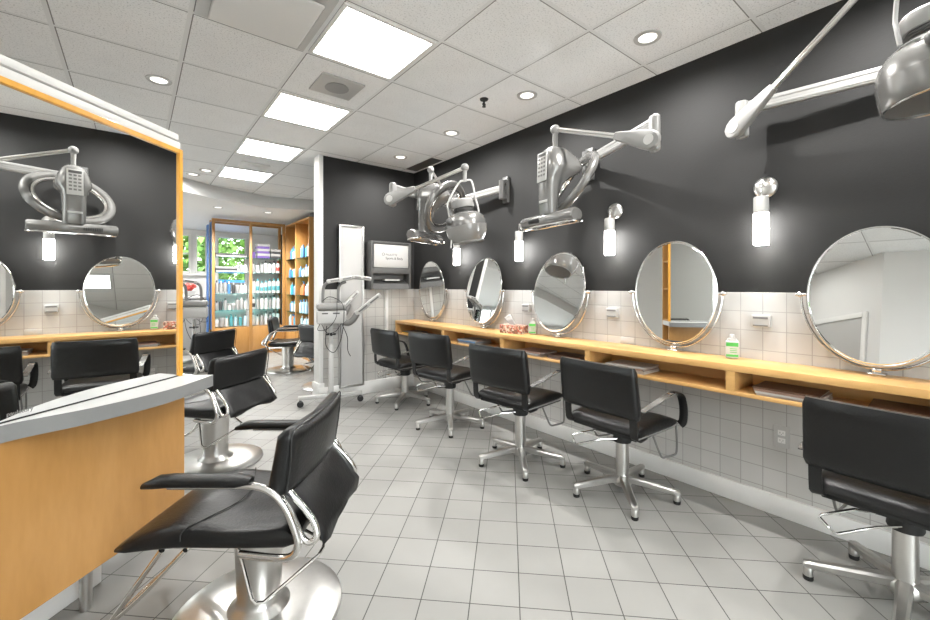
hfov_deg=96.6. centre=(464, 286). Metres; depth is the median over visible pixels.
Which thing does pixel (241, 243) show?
tree
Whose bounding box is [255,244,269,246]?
product box
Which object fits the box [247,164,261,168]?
grille
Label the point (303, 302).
shampoo bottle
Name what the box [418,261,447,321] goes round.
vanity mirror
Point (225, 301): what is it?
shampoo bottle
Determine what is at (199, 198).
ceiling
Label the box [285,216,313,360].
shelf
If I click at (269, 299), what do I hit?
shampoo bottle
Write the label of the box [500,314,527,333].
tissue box
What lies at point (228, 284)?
shampoo bottle
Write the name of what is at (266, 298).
shampoo bottle
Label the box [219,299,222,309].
shampoo bottle
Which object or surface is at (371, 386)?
baseboard
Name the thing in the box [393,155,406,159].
recessed light
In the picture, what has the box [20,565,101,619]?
baseboard
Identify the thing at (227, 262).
tree
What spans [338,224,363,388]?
framed board
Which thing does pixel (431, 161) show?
ceiling vent
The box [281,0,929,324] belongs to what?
wall
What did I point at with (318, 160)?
trim
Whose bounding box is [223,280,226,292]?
shampoo bottle
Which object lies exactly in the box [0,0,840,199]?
ceiling
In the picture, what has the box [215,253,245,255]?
product box
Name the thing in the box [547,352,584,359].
magazine
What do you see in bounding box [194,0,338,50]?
ceiling vent
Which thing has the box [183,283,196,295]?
flower bowl
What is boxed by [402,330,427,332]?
magazine
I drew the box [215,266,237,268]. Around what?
product box
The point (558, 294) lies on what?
vanity mirror
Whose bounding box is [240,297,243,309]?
shampoo bottle
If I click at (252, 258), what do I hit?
glass shelf
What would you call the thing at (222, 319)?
tub
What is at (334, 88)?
grille
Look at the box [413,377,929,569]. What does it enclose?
baseboard
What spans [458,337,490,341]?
magazine
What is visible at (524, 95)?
recessed light
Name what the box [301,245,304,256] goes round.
shampoo bottle
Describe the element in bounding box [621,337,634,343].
switch plate
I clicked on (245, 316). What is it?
shampoo bottle
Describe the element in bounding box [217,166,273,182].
recessed light
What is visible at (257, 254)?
product box
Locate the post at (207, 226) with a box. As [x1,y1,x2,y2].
[206,224,208,331]
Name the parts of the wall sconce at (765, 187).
lamp shade, lamp shade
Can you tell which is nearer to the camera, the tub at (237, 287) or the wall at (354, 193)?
the wall at (354, 193)
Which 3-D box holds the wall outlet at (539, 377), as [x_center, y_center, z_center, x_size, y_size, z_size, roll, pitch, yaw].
[0.671,0.850,3.677,0.009,0.120,0.074,0,0,-38]
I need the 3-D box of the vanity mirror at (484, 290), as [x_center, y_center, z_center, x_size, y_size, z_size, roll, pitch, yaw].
[0.189,0.066,4.188,0.120,0.714,0.620,0,0,-38]
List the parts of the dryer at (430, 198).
guard rail, arm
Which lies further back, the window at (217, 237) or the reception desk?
the window at (217, 237)
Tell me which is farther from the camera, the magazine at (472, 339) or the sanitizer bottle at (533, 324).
the magazine at (472, 339)
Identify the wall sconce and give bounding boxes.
[453,245,459,264]
[515,221,525,260]
[604,203,622,254]
[753,177,777,245]
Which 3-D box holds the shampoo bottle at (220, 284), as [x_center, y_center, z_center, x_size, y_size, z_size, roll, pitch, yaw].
[-4.478,0.017,7.600,0.056,0.230,0.055,0,0,-38]
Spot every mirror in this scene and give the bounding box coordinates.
[0,75,182,421]
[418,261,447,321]
[464,258,505,327]
[530,252,590,337]
[629,241,726,351]
[795,225,929,376]
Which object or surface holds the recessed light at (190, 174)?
in the ceiling at (573, 54)
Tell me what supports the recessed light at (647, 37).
in the ceiling at (573, 54)
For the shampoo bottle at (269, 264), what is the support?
on the display cabinet at (248, 338)
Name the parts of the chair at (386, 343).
backrest, leg, pump lever, seat, leg, seat plate, leg, leg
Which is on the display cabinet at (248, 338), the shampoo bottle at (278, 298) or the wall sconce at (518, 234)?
the shampoo bottle at (278, 298)
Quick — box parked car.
[218,280,244,291]
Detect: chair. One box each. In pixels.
[109,391,358,619]
[183,328,238,396]
[184,347,276,472]
[261,316,313,373]
[293,324,313,390]
[370,328,432,410]
[408,331,484,437]
[468,343,564,481]
[560,356,687,520]
[798,396,929,619]
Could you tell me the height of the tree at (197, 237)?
5.241 m
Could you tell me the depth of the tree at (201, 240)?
12.50 m
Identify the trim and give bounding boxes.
[183,273,205,275]
[314,154,322,383]
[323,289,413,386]
[385,290,387,377]
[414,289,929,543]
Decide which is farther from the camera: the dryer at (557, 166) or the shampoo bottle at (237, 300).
the shampoo bottle at (237, 300)
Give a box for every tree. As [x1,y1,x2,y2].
[183,236,221,274]
[183,237,231,273]
[201,238,244,279]
[221,239,244,279]
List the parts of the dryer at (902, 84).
arm, arm, knob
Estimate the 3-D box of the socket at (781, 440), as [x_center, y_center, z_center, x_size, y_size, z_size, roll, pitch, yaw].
[1.760,0.858,2.303,0.003,0.028,0.034,0,0,-38]
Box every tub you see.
[219,317,224,326]
[235,285,239,292]
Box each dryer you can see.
[384,163,486,247]
[406,166,508,244]
[521,113,660,230]
[725,0,929,139]
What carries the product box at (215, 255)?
on the display cabinet at (248, 338)
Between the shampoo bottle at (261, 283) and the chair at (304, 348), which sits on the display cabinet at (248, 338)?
the shampoo bottle at (261, 283)
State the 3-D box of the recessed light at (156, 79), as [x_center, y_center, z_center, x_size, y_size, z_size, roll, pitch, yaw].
[-2.174,-1.462,2.941,0.156,0.006,0.156,0,0,-38]
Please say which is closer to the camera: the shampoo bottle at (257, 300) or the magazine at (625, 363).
the magazine at (625, 363)
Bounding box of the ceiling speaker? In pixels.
[309,72,364,100]
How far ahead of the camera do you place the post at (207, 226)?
7.50 m
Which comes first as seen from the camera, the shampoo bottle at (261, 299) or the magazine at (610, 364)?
the magazine at (610, 364)
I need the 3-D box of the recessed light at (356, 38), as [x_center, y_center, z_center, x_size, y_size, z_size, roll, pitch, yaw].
[-0.573,-1.460,2.535,0.576,0.010,0.575,0,0,-38]
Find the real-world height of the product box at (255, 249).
0.044 m
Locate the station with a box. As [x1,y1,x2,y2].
[0,54,212,619]
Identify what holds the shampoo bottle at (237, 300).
on the display cabinet at (248, 338)
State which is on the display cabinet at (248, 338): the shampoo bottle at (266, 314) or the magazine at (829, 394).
the shampoo bottle at (266, 314)
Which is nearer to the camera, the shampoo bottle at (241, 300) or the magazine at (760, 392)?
the magazine at (760, 392)
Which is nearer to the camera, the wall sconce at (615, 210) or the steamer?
the wall sconce at (615, 210)
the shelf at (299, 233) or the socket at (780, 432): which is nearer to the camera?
the socket at (780, 432)
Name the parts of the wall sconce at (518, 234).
lamp shade, lamp shade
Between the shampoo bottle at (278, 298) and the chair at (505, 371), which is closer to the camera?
the chair at (505, 371)
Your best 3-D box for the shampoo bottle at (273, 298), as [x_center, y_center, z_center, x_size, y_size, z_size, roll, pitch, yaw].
[-3.773,0.304,8.186,0.068,0.270,0.066,0,0,-38]
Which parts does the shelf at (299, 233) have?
panel, panel, panel, panel, panel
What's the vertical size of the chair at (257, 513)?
0.810 m
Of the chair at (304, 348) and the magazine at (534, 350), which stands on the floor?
the chair at (304, 348)
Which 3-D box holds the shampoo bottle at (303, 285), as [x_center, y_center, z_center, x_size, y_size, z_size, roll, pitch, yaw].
[-2.923,0.034,7.522,0.062,0.251,0.060,0,0,-38]
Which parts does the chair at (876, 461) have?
leg, pump lever, backrest, leg, seat plate, seat, leg, leg, leg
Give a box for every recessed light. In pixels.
[145,74,171,85]
[186,173,199,175]
[199,169,212,171]
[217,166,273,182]
[234,137,304,161]
[261,91,352,131]
[308,2,436,80]
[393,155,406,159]
[443,130,459,136]
[517,90,536,99]
[633,29,661,45]
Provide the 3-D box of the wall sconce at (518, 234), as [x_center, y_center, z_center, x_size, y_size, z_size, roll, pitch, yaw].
[0.513,-0.428,3.807,0.118,0.393,0.120,0,0,-38]
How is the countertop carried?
attached to the wall at (839, 168)
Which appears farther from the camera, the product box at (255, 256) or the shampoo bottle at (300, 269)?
the product box at (255, 256)
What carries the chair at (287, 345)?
on the floor
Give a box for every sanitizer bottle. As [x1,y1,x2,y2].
[529,318,536,334]
[725,334,738,358]
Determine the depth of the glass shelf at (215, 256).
7.77 m
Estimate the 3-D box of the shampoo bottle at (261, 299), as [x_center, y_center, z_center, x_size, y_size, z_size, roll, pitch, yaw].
[-3.935,0.314,8.030,0.060,0.250,0.058,0,0,-38]
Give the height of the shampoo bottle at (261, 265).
0.200 m
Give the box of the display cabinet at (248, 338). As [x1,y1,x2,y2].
[209,218,284,353]
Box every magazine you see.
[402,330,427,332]
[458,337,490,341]
[458,340,490,342]
[459,341,491,343]
[517,347,556,354]
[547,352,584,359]
[605,359,658,369]
[610,364,658,371]
[636,368,658,372]
[637,369,659,374]
[753,381,829,397]
[753,388,831,398]
[755,391,831,400]
[756,393,832,401]
[868,398,929,416]
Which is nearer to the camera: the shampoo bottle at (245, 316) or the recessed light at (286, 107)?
the recessed light at (286, 107)
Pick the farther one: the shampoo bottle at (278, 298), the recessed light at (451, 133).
the shampoo bottle at (278, 298)
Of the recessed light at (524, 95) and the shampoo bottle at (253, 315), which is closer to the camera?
the recessed light at (524, 95)
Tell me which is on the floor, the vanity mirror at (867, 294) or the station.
the station
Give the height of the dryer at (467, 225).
0.730 m
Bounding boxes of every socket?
[778,430,784,435]
[778,437,784,443]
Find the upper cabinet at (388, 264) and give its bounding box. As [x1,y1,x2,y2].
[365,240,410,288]
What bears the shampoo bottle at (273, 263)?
on the display cabinet at (248, 338)
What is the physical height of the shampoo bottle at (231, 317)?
0.224 m
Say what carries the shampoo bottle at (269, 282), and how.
on the display cabinet at (248, 338)
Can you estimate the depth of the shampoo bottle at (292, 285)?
8.01 m
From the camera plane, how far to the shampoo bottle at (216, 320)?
7.56 m
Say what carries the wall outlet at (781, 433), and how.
attached to the wall at (839, 168)
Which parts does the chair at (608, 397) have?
pump lever, leg, leg, backrest, seat plate, seat, leg, leg, leg, armrest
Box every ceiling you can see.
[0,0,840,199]
[183,177,313,235]
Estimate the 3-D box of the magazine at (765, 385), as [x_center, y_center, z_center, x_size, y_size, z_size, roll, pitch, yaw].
[1.681,0.530,2.139,0.205,0.008,0.275,0,0,-39]
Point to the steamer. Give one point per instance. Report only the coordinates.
(326, 313)
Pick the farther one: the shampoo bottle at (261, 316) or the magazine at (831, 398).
the shampoo bottle at (261, 316)
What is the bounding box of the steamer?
[297,275,380,407]
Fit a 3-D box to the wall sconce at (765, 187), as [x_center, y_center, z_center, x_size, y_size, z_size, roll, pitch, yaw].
[1.680,-0.428,2.339,0.118,0.393,0.120,0,0,-38]
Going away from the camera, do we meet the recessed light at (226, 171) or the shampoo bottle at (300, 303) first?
the recessed light at (226, 171)
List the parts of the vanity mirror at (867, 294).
pivot knob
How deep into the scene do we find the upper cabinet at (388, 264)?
4.99 m
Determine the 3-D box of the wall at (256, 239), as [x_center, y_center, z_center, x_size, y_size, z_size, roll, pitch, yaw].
[-7.193,-0.070,8.666,6.130,2.700,0.120,0,0,-38]
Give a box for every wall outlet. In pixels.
[537,375,543,388]
[774,424,789,448]
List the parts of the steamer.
lid, wing post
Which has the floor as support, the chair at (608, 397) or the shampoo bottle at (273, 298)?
the chair at (608, 397)
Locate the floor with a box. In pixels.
[49,351,929,619]
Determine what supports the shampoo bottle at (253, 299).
on the display cabinet at (248, 338)
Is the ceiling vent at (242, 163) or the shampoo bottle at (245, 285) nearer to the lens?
the ceiling vent at (242, 163)
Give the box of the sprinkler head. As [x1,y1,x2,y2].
[480,97,487,107]
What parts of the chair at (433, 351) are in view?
backrest, pump lever, leg, leg, seat, seat plate, leg, armrest, leg, leg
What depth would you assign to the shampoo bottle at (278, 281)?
8.20 m
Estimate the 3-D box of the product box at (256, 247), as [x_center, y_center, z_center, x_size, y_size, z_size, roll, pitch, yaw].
[-3.947,-0.747,8.066,0.220,0.044,0.190,0,0,-38]
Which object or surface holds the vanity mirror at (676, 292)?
on the countertop
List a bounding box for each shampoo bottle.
[215,280,217,293]
[215,318,218,326]
[219,281,222,293]
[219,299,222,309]
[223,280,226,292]
[223,298,226,309]
[227,282,230,292]
[229,314,232,325]
[236,297,239,309]
[239,263,242,271]
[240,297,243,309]
[243,283,246,292]
[244,314,246,325]
[252,279,254,292]
[252,297,254,308]
[252,313,254,324]
[256,279,258,292]
[256,298,258,308]
[260,263,263,272]
[260,281,263,292]
[260,296,263,308]
[260,313,263,324]
[264,261,266,272]
[264,280,267,292]
[264,295,267,308]
[264,311,267,324]
[268,262,271,272]
[268,279,270,292]
[268,296,271,308]
[272,261,275,272]
[272,278,275,292]
[272,295,275,308]
[276,261,279,272]
[276,278,279,292]
[276,296,279,308]
[291,282,293,294]
[299,266,302,276]
[299,300,301,311]
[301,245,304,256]
[302,281,305,294]
[302,299,304,312]
[305,264,307,276]
[305,299,308,312]
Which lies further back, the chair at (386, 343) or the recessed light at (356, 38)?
the chair at (386, 343)
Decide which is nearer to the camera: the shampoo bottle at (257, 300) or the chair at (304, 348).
the chair at (304, 348)
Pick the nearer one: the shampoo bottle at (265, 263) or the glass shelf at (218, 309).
the glass shelf at (218, 309)
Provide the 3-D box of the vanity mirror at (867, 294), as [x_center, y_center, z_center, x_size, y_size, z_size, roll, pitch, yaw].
[1.955,0.065,1.967,0.115,0.714,0.620,0,0,-38]
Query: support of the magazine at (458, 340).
on the magazine at (459, 341)
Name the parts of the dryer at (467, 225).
arm, arm, knob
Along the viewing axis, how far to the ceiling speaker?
3.01 m
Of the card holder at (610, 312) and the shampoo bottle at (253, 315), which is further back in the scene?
the shampoo bottle at (253, 315)
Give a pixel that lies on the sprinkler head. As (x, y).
(482, 99)
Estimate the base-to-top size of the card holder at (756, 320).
0.068 m
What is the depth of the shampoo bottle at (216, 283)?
7.53 m
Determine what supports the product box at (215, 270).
on the display cabinet at (248, 338)
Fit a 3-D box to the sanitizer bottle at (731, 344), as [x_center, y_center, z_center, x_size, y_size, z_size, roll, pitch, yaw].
[1.564,0.352,2.426,0.067,0.141,0.042,0,0,32]
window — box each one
[183,234,190,272]
[195,234,205,272]
[216,236,246,297]
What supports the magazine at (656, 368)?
on the magazine at (659, 369)
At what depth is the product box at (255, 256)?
7.99 m
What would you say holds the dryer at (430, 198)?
attached to the wall at (839, 168)
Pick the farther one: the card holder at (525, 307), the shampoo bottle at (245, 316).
the shampoo bottle at (245, 316)
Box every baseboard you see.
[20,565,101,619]
[312,374,412,401]
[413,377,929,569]
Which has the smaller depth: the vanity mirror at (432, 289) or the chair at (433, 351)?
the chair at (433, 351)
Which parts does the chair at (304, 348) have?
backrest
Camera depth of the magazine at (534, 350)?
3.45 m
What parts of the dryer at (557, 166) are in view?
guard rail, arm, arm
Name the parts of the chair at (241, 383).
seat, pump lever, backrest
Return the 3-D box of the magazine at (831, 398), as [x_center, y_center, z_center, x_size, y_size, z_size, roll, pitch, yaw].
[1.690,0.562,2.128,0.205,0.011,0.275,0,0,-41]
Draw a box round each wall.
[183,229,277,325]
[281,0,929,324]
[323,156,413,288]
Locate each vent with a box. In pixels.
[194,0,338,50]
[238,161,269,169]
[407,158,441,170]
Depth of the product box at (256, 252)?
8.00 m
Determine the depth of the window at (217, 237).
9.88 m
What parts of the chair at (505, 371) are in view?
pump lever, leg, backrest, leg, seat, seat plate, leg, leg, leg, armrest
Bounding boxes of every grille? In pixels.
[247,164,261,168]
[325,83,348,93]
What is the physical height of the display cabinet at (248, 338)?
2.500 m
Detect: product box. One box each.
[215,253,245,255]
[215,255,245,257]
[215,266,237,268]
[215,268,237,270]
[215,270,237,271]
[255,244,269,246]
[255,246,269,248]
[255,249,269,251]
[255,251,269,253]
[255,253,269,255]
[255,256,269,257]
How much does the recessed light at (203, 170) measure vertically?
0.006 m
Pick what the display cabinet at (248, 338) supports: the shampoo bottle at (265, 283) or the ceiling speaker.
the shampoo bottle at (265, 283)
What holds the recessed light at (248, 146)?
in the ceiling at (573, 54)
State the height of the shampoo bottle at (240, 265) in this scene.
0.170 m
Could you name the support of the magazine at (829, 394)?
on the magazine at (760, 392)
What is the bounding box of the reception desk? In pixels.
[183,296,205,355]
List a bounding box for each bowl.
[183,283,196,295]
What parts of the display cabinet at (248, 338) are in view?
panel, post, rail, panel, post, post, post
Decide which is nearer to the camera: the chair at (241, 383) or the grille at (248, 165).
the chair at (241, 383)
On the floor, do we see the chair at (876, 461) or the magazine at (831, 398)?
the chair at (876, 461)
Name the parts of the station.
leg, light rail, panel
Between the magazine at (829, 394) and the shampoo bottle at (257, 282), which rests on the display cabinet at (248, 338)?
the shampoo bottle at (257, 282)
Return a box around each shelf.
[215,256,247,258]
[215,309,247,310]
[252,258,281,259]
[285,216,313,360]
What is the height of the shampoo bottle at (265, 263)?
0.240 m
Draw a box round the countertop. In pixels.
[395,319,929,407]
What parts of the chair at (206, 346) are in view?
seat, backrest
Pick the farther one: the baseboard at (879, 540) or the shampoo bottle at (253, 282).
the shampoo bottle at (253, 282)
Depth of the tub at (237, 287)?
7.75 m
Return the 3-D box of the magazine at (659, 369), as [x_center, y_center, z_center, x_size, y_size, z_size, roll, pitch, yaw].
[1.139,0.562,2.820,0.205,0.011,0.275,0,0,-38]
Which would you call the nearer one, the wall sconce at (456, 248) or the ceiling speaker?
the ceiling speaker
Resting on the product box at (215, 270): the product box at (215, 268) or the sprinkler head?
the product box at (215, 268)
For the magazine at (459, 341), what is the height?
0.009 m
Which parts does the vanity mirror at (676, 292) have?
pivot knob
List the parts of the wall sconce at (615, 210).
lamp shade, lamp shade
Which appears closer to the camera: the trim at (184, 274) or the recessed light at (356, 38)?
the recessed light at (356, 38)
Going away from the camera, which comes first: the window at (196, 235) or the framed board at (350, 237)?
the framed board at (350, 237)
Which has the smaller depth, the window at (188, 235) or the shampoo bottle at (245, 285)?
the shampoo bottle at (245, 285)
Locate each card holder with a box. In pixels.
[522,304,530,311]
[606,308,618,317]
[751,315,770,326]
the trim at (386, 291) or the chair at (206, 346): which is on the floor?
the chair at (206, 346)
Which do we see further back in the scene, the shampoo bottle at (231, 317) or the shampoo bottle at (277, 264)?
the shampoo bottle at (277, 264)
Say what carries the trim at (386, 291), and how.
attached to the wall at (354, 193)
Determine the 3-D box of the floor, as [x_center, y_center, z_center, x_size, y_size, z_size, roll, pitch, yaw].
[-2.867,1.330,3.227,6.330,0.100,14.020,0,0,-38]
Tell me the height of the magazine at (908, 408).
0.012 m
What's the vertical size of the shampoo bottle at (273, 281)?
0.290 m
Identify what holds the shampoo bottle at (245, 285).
on the display cabinet at (248, 338)
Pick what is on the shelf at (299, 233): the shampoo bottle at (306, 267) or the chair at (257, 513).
the shampoo bottle at (306, 267)
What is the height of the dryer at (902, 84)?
0.721 m
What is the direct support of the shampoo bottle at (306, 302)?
on the shelf at (299, 233)

